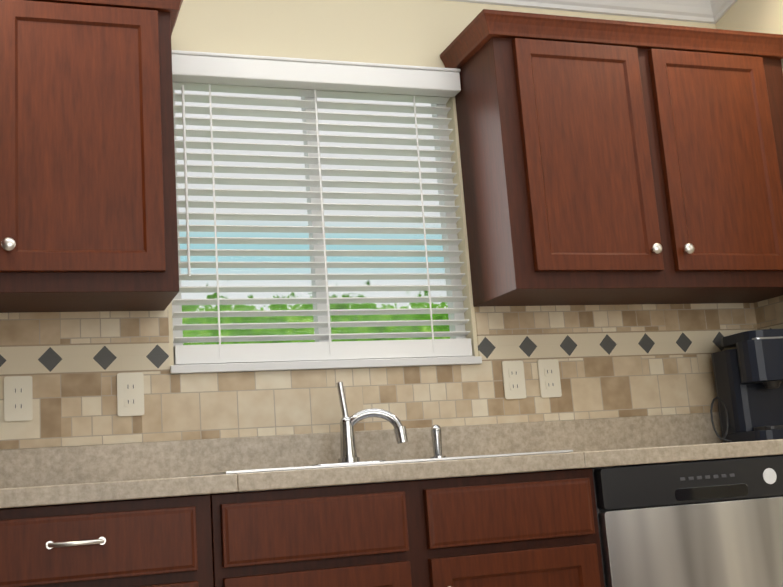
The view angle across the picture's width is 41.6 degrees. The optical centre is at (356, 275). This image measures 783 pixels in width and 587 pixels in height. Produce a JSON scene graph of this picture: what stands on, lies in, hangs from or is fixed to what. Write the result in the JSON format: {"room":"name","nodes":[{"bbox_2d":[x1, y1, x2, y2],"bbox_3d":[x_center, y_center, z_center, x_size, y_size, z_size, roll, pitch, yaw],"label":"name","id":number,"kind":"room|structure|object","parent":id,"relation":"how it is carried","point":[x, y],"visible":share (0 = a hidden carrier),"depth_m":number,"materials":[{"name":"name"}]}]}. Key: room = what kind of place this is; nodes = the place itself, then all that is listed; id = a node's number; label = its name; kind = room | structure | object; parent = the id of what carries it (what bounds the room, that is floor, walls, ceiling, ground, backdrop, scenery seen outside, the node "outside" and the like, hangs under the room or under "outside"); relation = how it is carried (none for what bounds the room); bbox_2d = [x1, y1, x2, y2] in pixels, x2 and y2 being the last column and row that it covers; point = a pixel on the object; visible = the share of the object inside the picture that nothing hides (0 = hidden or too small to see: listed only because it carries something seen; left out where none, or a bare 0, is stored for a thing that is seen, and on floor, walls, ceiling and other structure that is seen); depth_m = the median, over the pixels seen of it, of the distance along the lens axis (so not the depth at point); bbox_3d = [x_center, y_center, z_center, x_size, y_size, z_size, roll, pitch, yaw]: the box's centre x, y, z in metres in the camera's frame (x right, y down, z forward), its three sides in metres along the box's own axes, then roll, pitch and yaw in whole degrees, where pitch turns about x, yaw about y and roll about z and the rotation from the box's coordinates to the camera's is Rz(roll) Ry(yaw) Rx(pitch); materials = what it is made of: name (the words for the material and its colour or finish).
{"room":"kitchen","nodes":[
{"label":"kitchen","id":0,"kind":"room"},
{"bbox_2d":[5,0,716,449],"bbox_3d":[1.199,-0.611,3.621,6.440,4.200,0.120,0,-11,-18],"label":"wall","id":1,"kind":"structure","parent":0,"point":[411,32],"depth_m":3.18,"materials":[{"name":"beige paint"}]},
{"bbox_2d":[0,0,182,312],"bbox_3d":[-0.909,-0.333,2.622,0.937,0.811,0.338,0,-11,-18],"label":"upper cabinet","id":2,"kind":"object","parent":1,"relation":"attached to","point":[88,212],"visible":1,"depth_m":2.56,"materials":[{"name":"brown wood"}]},
{"bbox_2d":[170,90,481,373],"bbox_3d":[-0.110,-0.169,3.072,0.924,0.904,0.117,0,-11,-18],"label":"window","id":3,"kind":"structure","parent":1,"relation":"in","point":[302,365],"depth_m":3.04,"materials":[{"name":"white"}]},
{"bbox_2d":[172,50,460,96],"bbox_3d":[-0.116,-0.602,3.086,0.912,0.072,0.065,0,-11,-18],"label":"window valance","id":4,"kind":"object","parent":3,"relation":"attached to","point":[237,69],"visible":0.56,"depth_m":3.06,"materials":[{"name":"white"}]},
{"bbox_2d":[172,82,471,364],"bbox_3d":[-0.105,-0.185,3.058,0.892,0.874,0.054,0,-11,-18],"label":"window blind","id":5,"kind":"object","parent":3,"relation":"attached to","point":[219,353],"visible":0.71,"depth_m":3.05,"materials":[{"name":"white plastic"}]},
{"bbox_2d":[0,303,756,449],"bbox_3d":[-0.162,0.268,2.918,3.170,0.355,0.008,0,-11,-18],"label":"tile backsplash","id":6,"kind":"structure","parent":1,"relation":"attached to","point":[632,360],"depth_m":2.97,"materials":[{"name":"tile"}]},
{"bbox_2d":[4,376,32,420],"bbox_3d":[-0.873,0.317,2.664,0.070,0.115,0.008,0,-11,-18],"label":"outlet","id":7,"kind":"object","parent":6,"relation":"attached to","point":[18,398],"visible":1,"depth_m":2.66,"materials":[{"name":"beige plastic"}]},
{"bbox_2d":[117,372,144,415],"bbox_3d":[-0.603,0.316,2.752,0.070,0.115,0.008,0,-11,-18],"label":"outlet","id":8,"kind":"object","parent":6,"relation":"attached to","point":[130,394],"visible":1,"depth_m":2.75,"materials":[{"name":"beige plastic"}]},
{"bbox_2d":[502,360,525,398],"bbox_3d":[0.476,0.313,3.107,0.070,0.115,0.008,0,-11,-18],"label":"outlet","id":9,"kind":"object","parent":6,"relation":"attached to","point":[514,380],"visible":1,"depth_m":3.10,"materials":[{"name":"beige plastic"}]},
{"bbox_2d":[537,359,561,397],"bbox_3d":[0.590,0.312,3.144,0.070,0.115,0.008,0,-11,-18],"label":"outlet","id":10,"kind":"object","parent":6,"relation":"attached to","point":[549,378],"visible":1,"depth_m":3.14,"materials":[{"name":"beige plastic"}]},
{"bbox_2d":[446,0,723,23],"bbox_3d":[-0.187,-0.951,3.128,3.080,0.118,0.088,0,-11,-18],"label":"crown molding","id":11,"kind":"structure","parent":1,"relation":"attached to","point":[707,11],"depth_m":3.52,"materials":[{"name":"white paint"}]},
{"bbox_2d":[440,9,782,306],"bbox_3d":[0.847,-0.338,3.199,1.065,0.811,0.338,0,-11,-18],"label":"upper cabinet","id":12,"kind":"object","parent":1,"relation":"attached to","point":[609,162],"visible":1,"depth_m":3.06,"materials":[{"name":"brown wood"}]},
{"bbox_2d":[713,0,782,69],"bbox_3d":[1.443,-0.689,3.299,0.121,4.200,0.640,0,-11,-18],"label":"wall","id":13,"kind":"structure","parent":0,"point":[760,16],"depth_m":3.44,"materials":[{"name":"beige paint"}]},
{"bbox_2d":[708,0,736,13],"bbox_3d":[1.349,-1.101,3.261,0.098,0.264,0.638,0,-11,-18],"label":"crown molding","id":14,"kind":"structure","parent":13,"relation":"attached to","point":[715,6],"depth_m":3.58,"materials":[{"name":"white paint"}]},
{"bbox_2d":[754,295,782,329],"bbox_3d":[1.433,0.184,3.123,0.011,0.390,0.617,0,-11,-18],"label":"tile backsplash","id":15,"kind":"structure","parent":13,"relation":"attached to","point":[769,313],"depth_m":3.36,"materials":[{"name":"tile"}]},
{"bbox_3d":[2.195,0.916,0.603,6.440,0.060,5.740,0,-11,-18],"label":"floor","id":16,"kind":"structure","parent":0,"visible":0},
{"bbox_2d":[0,495,213,586],"bbox_3d":[-0.634,0.944,2.253,0.575,0.874,0.638,0,-11,-18],"label":"base cabinet","id":17,"kind":"object","parent":16,"relation":"on","point":[158,542],"visible":0.98,"depth_m":2.08,"materials":[{"name":"brown wood"}]},
{"bbox_2d":[202,468,604,586],"bbox_3d":[0.075,0.943,2.489,0.916,0.874,0.633,0,-11,-18],"label":"base cabinet","id":18,"kind":"object","parent":16,"relation":"on","point":[535,529],"visible":0.88,"depth_m":2.29,"materials":[{"name":"brown wood"}]},
{"bbox_2d":[0,412,782,507],"bbox_3d":[-0.048,0.448,2.575,3.164,0.140,0.636,0,-11,-18],"label":"countertop","id":19,"kind":"structure","parent":18,"relation":"on","point":[71,474],"depth_m":2.23,"materials":[{"name":"beige stone"}]},
{"bbox_2d":[191,382,572,493],"bbox_3d":[0.047,0.458,2.601,0.854,0.423,0.484,0,-11,-18],"label":"sink","id":20,"kind":"object","parent":19,"relation":"in","point":[348,455],"visible":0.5,"depth_m":2.78,"materials":[{"name":"silver metal"}]},
{"bbox_2d":[710,329,782,442],"bbox_3d":[1.221,0.343,3.182,0.279,0.330,0.252,0,-11,-18],"label":"coffee maker","id":21,"kind":"object","parent":19,"relation":"on","point":[748,374],"visible":0.94,"depth_m":3.15,"materials":[{"name":"black plastic"}]},
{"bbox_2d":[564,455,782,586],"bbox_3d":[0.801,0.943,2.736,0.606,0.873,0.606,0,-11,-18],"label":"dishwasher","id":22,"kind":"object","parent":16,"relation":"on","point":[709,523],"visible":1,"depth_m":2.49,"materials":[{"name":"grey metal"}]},
{"label":"outside","id":23,"kind":"structure","parent":0,"visible":0},
{"bbox_2d":[175,90,449,344],"bbox_3d":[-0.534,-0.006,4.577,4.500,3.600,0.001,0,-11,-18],"label":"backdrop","id":24,"kind":"structure","parent":23,"point":[276,319],"depth_m":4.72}
]}

